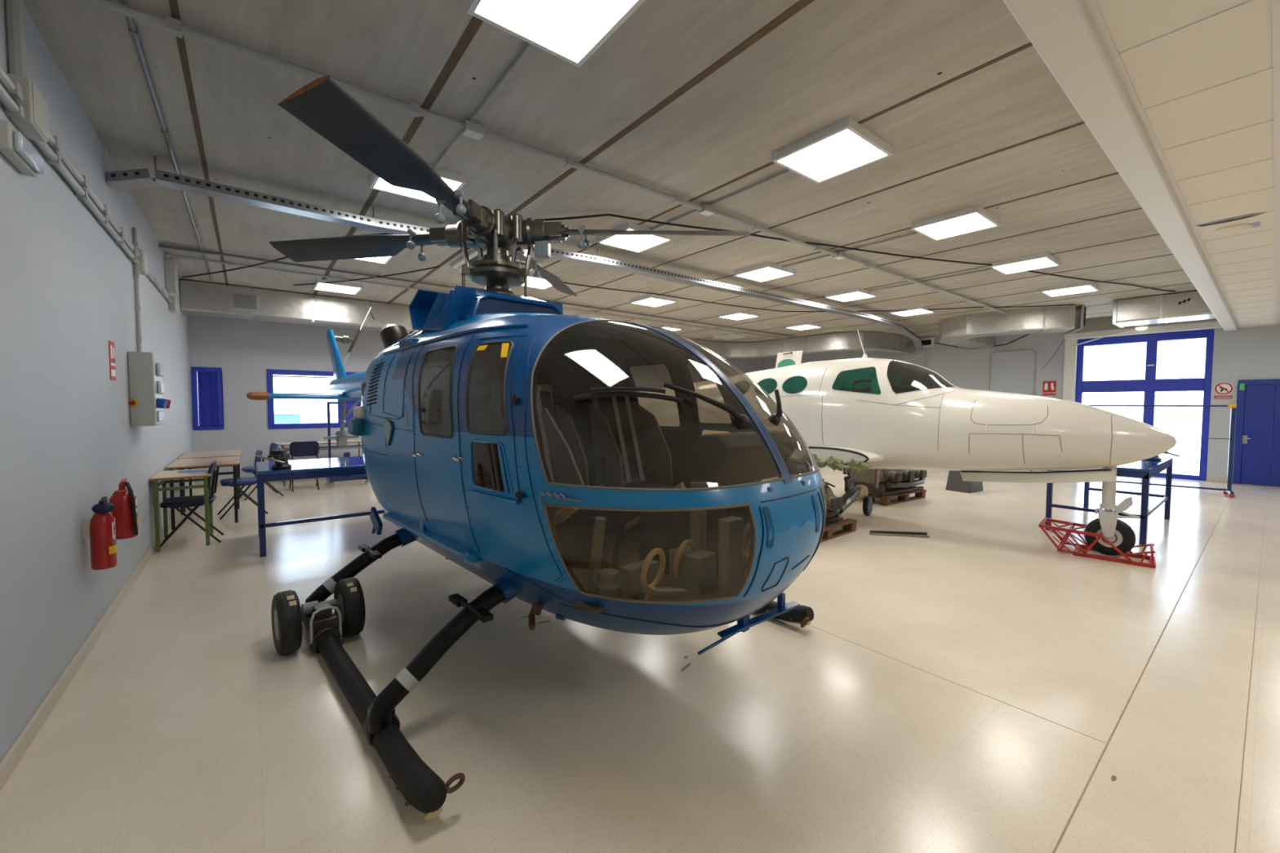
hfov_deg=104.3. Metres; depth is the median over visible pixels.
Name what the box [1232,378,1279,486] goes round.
door
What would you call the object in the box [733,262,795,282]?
ceiling lamp
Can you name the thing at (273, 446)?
chair
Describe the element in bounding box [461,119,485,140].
junction box
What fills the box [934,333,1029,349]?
cable
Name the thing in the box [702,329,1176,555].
airplane
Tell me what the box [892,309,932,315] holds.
diffuser
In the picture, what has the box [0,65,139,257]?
conduit
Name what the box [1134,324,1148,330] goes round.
spot lamp
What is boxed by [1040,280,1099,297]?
ceiling lamp
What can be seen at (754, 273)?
diffuser
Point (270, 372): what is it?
window
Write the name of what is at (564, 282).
cable
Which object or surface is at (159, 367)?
socket
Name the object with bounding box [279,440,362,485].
school desk
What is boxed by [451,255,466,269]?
ceiling lamp
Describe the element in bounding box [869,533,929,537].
bar
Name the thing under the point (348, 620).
wheels
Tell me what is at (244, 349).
wall
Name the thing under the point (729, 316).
diffuser
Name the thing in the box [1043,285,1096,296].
diffuser
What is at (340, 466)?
workbench
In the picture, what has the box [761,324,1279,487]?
wall
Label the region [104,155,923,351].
cable tray
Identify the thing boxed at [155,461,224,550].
chair
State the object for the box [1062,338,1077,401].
trim
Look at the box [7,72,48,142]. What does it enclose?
wall box
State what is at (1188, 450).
ground
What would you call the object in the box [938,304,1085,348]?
air duct
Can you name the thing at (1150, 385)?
door
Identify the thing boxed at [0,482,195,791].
baseboard
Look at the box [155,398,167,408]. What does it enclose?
socket
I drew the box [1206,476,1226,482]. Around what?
baseboard
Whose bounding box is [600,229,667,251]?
diffuser
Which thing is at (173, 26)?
ceiling pipe
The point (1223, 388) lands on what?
wall sign
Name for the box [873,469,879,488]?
flap
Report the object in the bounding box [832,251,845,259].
junction box
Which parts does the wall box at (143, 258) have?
lid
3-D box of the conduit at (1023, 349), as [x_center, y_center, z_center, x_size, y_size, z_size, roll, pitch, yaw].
[9.263,-1.061,12.415,0.028,1.664,0.958,-2,3,-38]
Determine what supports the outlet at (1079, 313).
attached to the air duct at (979, 330)
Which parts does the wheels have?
wire handle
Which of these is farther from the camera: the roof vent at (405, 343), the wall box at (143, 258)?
the wall box at (143, 258)
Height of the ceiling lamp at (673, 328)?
0.062 m
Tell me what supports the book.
on the school desk at (168, 475)
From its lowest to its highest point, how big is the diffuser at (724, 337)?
0.006 m
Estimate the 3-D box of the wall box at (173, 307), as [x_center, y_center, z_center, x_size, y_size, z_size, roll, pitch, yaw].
[-6.249,-1.636,6.659,0.076,0.200,0.220,-2,3,-38]
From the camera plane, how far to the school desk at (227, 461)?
6.23 m
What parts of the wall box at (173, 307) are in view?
lid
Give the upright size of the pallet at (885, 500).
0.139 m
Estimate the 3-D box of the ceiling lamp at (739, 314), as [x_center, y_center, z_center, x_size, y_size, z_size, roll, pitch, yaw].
[2.091,-2.356,10.536,0.620,0.062,0.620,-2,3,-38]
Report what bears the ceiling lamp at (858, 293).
attached to the ceiling at (830, 62)
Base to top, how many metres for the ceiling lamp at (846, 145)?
0.062 m
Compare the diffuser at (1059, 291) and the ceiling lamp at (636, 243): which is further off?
the diffuser at (1059, 291)
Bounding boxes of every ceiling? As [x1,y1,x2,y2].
[24,0,1196,342]
[1095,0,1279,328]
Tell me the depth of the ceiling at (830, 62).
3.62 m
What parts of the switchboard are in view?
button plate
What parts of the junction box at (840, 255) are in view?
lid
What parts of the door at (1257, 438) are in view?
handle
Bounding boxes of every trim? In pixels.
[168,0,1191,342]
[1062,316,1217,333]
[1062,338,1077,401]
[1064,321,1221,339]
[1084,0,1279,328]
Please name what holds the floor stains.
on the floor
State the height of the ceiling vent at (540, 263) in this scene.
0.058 m
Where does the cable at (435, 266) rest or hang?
attached to the ceiling at (830, 62)
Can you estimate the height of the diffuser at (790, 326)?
0.006 m
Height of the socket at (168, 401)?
0.097 m
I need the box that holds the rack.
[325,401,368,487]
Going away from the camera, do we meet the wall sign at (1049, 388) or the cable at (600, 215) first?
the cable at (600, 215)
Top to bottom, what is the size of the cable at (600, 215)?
0.074 m
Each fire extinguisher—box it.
[82,497,117,569]
[106,478,138,539]
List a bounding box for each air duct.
[179,279,915,359]
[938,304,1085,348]
[1111,290,1215,327]
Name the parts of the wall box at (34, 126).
lid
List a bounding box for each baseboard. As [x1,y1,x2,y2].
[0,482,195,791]
[195,477,322,485]
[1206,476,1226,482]
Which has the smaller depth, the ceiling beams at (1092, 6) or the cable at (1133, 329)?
the ceiling beams at (1092, 6)
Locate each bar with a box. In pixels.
[869,530,927,535]
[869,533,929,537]
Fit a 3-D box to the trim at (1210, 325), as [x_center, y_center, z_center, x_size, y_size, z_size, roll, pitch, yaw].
[10.570,-2.030,10.585,0.190,0.130,2.350,-2,3,-38]
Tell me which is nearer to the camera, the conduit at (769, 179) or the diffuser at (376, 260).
the conduit at (769, 179)
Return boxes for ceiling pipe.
[80,0,1006,313]
[158,243,797,337]
[165,253,783,339]
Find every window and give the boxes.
[191,366,224,430]
[266,368,360,429]
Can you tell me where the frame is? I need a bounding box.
[1088,404,1236,497]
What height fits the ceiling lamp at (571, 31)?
0.062 m
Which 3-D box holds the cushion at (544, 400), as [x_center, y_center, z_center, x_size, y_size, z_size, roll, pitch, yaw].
[-0.631,0.077,2.941,0.340,0.580,0.183,-2,3,-43]
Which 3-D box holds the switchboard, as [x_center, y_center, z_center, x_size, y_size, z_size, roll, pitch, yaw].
[-4.412,-0.333,4.485,0.252,0.640,0.540,-2,3,-38]
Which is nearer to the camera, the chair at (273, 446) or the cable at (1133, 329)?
the chair at (273, 446)
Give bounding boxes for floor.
[0,466,1279,852]
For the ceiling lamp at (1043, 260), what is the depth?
6.56 m
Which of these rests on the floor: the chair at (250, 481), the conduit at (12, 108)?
the chair at (250, 481)
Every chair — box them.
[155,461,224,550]
[217,449,268,519]
[239,442,283,500]
[288,440,319,492]
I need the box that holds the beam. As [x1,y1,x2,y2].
[1003,0,1238,331]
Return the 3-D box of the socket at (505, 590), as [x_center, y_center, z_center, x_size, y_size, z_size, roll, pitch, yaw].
[-0.654,0.814,2.578,0.202,0.175,0.128,-2,3,-43]
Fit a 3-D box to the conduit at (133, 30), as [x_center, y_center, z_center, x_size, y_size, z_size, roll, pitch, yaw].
[-3.687,-2.088,3.941,0.032,0.032,9.500,-2,3,-38]
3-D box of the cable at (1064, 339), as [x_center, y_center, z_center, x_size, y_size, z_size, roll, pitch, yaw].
[9.669,-1.717,11.620,0.033,0.758,0.445,-2,4,-45]
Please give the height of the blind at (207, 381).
0.984 m
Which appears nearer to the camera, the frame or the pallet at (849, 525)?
the pallet at (849, 525)
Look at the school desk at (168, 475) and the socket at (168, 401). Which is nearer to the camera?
the socket at (168, 401)
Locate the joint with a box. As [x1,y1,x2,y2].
[809,484,1265,852]
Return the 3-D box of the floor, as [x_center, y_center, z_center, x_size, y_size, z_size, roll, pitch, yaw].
[2.927,1.220,7.824,16.410,0.120,15.600,-2,3,-38]
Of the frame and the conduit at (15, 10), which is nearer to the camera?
the conduit at (15, 10)
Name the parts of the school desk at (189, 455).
leg, leg, leg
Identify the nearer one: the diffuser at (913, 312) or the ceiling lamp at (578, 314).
the diffuser at (913, 312)
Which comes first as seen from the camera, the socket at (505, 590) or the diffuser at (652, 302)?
the socket at (505, 590)
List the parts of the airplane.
cabin door, vent pane, gear door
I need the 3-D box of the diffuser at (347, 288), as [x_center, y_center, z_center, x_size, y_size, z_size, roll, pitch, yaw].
[-4.904,-2.243,8.067,0.566,0.006,0.566,-2,3,-38]
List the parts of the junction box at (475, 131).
lid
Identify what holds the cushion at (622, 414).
on the helicopter
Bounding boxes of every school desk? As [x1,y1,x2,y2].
[148,468,213,552]
[165,456,239,529]
[177,449,241,512]
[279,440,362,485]
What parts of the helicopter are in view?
rotor blade, cross tube leg, tail rotor blade, rotor blade, handle plate, door handle, cross tube leg, rain rail, door handle, window sill, seat panel, backrest, seat, rotor blade, armour panel, seat panel, seat, seat panel, seat, seat, wiper blade, rotor blade, seat panel, windscreen post, instrument panel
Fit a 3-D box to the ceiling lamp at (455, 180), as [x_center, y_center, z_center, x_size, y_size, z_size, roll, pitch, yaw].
[-1.899,-2.085,4.238,0.620,0.062,0.620,-2,3,-38]
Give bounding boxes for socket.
[155,362,163,377]
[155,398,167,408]
[156,380,164,394]
[156,410,164,422]
[161,398,171,408]
[394,528,417,546]
[492,577,519,604]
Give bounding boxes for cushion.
[536,391,555,482]
[598,396,650,479]
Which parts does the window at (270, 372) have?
blind rail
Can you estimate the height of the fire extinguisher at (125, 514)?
0.412 m
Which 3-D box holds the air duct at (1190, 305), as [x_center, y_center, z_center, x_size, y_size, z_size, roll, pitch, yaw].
[9.250,-2.068,8.790,0.780,0.420,1.200,-2,3,-38]
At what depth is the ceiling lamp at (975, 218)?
5.12 m
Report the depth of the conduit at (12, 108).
2.78 m
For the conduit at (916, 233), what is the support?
attached to the ceiling at (830, 62)
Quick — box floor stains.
[520,616,1116,781]
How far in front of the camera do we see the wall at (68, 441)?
2.75 m
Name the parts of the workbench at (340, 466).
leg, leg, bench frame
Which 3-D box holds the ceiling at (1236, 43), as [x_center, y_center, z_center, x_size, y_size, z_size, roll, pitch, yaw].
[6.514,-1.648,3.126,16.410,0.050,4.000,-2,3,-38]
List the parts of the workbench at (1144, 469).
leg, leg, bench frame, leg, leg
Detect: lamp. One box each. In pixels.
[312,278,362,294]
[354,256,393,264]
[368,165,466,205]
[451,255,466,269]
[466,0,644,67]
[521,271,563,289]
[573,313,604,318]
[596,222,672,253]
[629,293,677,306]
[655,324,683,331]
[713,333,745,339]
[717,310,759,319]
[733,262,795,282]
[772,116,893,183]
[784,322,822,330]
[824,287,877,302]
[888,305,935,316]
[911,204,1000,240]
[989,251,1061,274]
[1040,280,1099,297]
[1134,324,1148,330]
[1252,222,1260,227]
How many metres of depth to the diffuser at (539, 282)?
7.71 m
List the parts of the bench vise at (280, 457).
handle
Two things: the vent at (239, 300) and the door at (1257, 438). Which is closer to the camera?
the vent at (239, 300)
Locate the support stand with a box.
[945,471,982,493]
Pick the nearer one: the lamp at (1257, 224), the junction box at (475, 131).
the junction box at (475, 131)
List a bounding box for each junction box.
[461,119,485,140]
[697,203,715,216]
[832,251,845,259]
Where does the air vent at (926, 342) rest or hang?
in the wall at (1253, 353)
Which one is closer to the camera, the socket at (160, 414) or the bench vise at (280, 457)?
the socket at (160, 414)
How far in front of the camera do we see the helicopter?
2.55 m
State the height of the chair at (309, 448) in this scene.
0.857 m
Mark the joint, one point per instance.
(1126, 704)
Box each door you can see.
[1075,328,1214,480]
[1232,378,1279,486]
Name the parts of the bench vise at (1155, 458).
handle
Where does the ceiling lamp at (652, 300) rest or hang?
attached to the ceiling at (830, 62)
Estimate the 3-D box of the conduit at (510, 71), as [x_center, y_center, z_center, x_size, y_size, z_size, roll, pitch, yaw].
[-1.117,-2.053,3.321,0.028,0.028,1.850,-2,3,-38]
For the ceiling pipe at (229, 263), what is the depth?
7.71 m
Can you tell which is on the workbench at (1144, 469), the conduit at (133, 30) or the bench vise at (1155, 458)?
the bench vise at (1155, 458)
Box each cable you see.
[181,213,1175,292]
[293,266,439,285]
[564,282,1075,311]
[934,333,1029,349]
[1040,338,1064,369]
[1071,328,1136,346]
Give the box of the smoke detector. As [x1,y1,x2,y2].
[1195,211,1266,234]
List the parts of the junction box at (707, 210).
lid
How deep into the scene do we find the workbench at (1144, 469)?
5.81 m
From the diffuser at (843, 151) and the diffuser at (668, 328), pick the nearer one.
the diffuser at (843, 151)
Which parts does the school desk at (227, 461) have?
leg, leg, desk frame, leg, leg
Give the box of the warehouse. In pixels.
[198,410,337,423]
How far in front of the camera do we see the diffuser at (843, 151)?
3.73 m
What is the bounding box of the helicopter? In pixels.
[246,75,826,820]
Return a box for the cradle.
[1038,518,1155,568]
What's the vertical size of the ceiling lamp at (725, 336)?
0.062 m
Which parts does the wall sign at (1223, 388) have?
caption plate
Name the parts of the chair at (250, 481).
leg, leg, seat, chair frame, leg, leg, backrest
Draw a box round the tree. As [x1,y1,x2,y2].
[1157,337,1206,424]
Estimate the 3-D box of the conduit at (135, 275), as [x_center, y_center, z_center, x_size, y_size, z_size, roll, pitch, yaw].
[-4.629,-1.238,4.578,0.037,1.160,0.037,-2,3,-38]
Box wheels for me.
[271,577,365,655]
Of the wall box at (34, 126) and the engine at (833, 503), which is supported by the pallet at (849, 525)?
the engine at (833, 503)
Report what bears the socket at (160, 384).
attached to the switchboard
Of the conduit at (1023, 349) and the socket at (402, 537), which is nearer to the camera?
the socket at (402, 537)
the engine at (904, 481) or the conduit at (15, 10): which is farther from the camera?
the engine at (904, 481)
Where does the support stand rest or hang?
on the floor
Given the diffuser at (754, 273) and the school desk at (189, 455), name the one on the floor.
the school desk at (189, 455)
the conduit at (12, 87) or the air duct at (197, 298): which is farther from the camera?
the air duct at (197, 298)
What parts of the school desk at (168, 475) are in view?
leg, leg, desk frame, leg, leg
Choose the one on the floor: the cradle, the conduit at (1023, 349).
the cradle
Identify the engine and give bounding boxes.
[773,478,841,524]
[843,467,927,496]
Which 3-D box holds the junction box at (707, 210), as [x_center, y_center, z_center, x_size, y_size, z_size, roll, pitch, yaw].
[0.638,-2.080,4.779,0.140,0.066,0.100,-2,3,-38]
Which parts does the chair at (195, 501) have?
leg, leg, seat, chair frame, leg, leg, backrest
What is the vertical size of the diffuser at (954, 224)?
0.006 m
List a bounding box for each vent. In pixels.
[230,291,258,311]
[399,337,419,347]
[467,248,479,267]
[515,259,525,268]
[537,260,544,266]
[920,337,933,347]
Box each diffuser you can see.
[315,283,359,293]
[360,256,390,262]
[374,177,461,202]
[522,276,551,288]
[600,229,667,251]
[634,297,672,306]
[662,327,679,330]
[717,335,742,339]
[720,313,756,319]
[737,266,792,281]
[778,128,886,181]
[787,324,817,329]
[827,292,872,301]
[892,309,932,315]
[915,213,995,239]
[994,257,1057,273]
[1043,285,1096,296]
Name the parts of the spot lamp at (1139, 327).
bulb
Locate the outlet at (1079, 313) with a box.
[1070,304,1085,332]
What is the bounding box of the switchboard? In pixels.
[127,351,171,426]
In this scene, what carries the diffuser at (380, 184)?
attached to the ceiling lamp at (455, 180)
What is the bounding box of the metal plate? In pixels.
[257,468,268,471]
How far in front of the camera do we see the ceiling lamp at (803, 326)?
11.89 m
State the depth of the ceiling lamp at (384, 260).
6.44 m
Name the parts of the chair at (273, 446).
seat, leg, leg, leg, backrest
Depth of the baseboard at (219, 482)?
9.04 m
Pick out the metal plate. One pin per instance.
(267, 469)
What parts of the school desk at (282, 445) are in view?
leg, desk frame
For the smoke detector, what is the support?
attached to the ceiling at (1236, 43)
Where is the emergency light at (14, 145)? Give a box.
[0,119,44,177]
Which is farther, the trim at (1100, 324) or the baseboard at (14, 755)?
the trim at (1100, 324)
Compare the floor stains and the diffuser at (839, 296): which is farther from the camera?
the diffuser at (839, 296)
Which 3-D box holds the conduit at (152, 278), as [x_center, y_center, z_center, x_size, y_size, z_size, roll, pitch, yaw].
[-5.461,-1.598,5.625,0.041,0.041,2.400,-2,3,-38]
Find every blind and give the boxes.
[196,370,218,426]
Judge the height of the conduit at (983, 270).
0.028 m
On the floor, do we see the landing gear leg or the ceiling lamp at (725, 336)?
the landing gear leg
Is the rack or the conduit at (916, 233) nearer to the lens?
the conduit at (916, 233)
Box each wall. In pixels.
[0,0,194,762]
[188,315,762,482]
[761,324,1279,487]
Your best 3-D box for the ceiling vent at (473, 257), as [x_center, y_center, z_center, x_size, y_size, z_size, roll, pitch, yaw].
[-2.159,-2.183,6.388,0.249,0.058,0.812,-2,3,-38]
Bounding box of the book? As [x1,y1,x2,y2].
[177,469,208,473]
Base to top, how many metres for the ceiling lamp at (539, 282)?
0.062 m
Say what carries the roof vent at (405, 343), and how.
attached to the helicopter
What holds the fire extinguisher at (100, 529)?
attached to the wall at (68, 441)
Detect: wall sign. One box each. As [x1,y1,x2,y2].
[108,340,115,380]
[1042,381,1056,395]
[1213,382,1233,399]
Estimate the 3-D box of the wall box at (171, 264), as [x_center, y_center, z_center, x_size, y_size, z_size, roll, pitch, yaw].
[-6.005,-1.992,6.515,0.301,0.466,0.260,-2,3,-38]
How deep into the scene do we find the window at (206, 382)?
8.90 m
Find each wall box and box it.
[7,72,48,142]
[133,248,148,275]
[164,256,196,293]
[168,295,177,313]
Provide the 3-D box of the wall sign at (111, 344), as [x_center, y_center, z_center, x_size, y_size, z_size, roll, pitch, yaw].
[-3.978,-0.494,3.749,0.006,0.290,0.180,-2,3,-38]
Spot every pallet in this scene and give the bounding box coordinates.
[820,516,857,542]
[845,486,926,506]
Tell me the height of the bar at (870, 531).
0.030 m
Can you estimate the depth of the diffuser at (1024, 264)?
6.60 m
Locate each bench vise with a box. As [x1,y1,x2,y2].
[254,449,292,469]
[1146,451,1179,460]
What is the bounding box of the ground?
[1128,417,1202,475]
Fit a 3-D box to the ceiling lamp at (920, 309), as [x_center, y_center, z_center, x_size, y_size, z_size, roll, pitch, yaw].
[5.483,-2.323,10.019,0.620,0.062,0.620,-2,3,-38]
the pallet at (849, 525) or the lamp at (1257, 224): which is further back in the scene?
the pallet at (849, 525)
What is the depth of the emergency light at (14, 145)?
2.15 m
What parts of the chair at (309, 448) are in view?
backrest, chair frame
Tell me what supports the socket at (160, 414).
attached to the switchboard
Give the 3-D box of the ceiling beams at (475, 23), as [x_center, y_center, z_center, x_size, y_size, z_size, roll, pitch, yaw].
[1.569,-2.325,9.047,14.252,0.014,11.140,-2,3,-38]
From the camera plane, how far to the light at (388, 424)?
3.27 m
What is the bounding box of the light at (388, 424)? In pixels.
[383,419,393,445]
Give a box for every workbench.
[256,456,385,557]
[1044,457,1173,545]
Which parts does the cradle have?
frame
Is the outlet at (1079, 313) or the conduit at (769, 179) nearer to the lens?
the conduit at (769, 179)
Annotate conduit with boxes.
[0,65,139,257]
[0,83,139,264]
[4,0,28,78]
[120,0,212,280]
[132,227,142,351]
[146,270,172,303]
[432,43,533,169]
[650,169,791,230]
[782,231,919,267]
[867,268,993,292]
[988,349,1035,395]

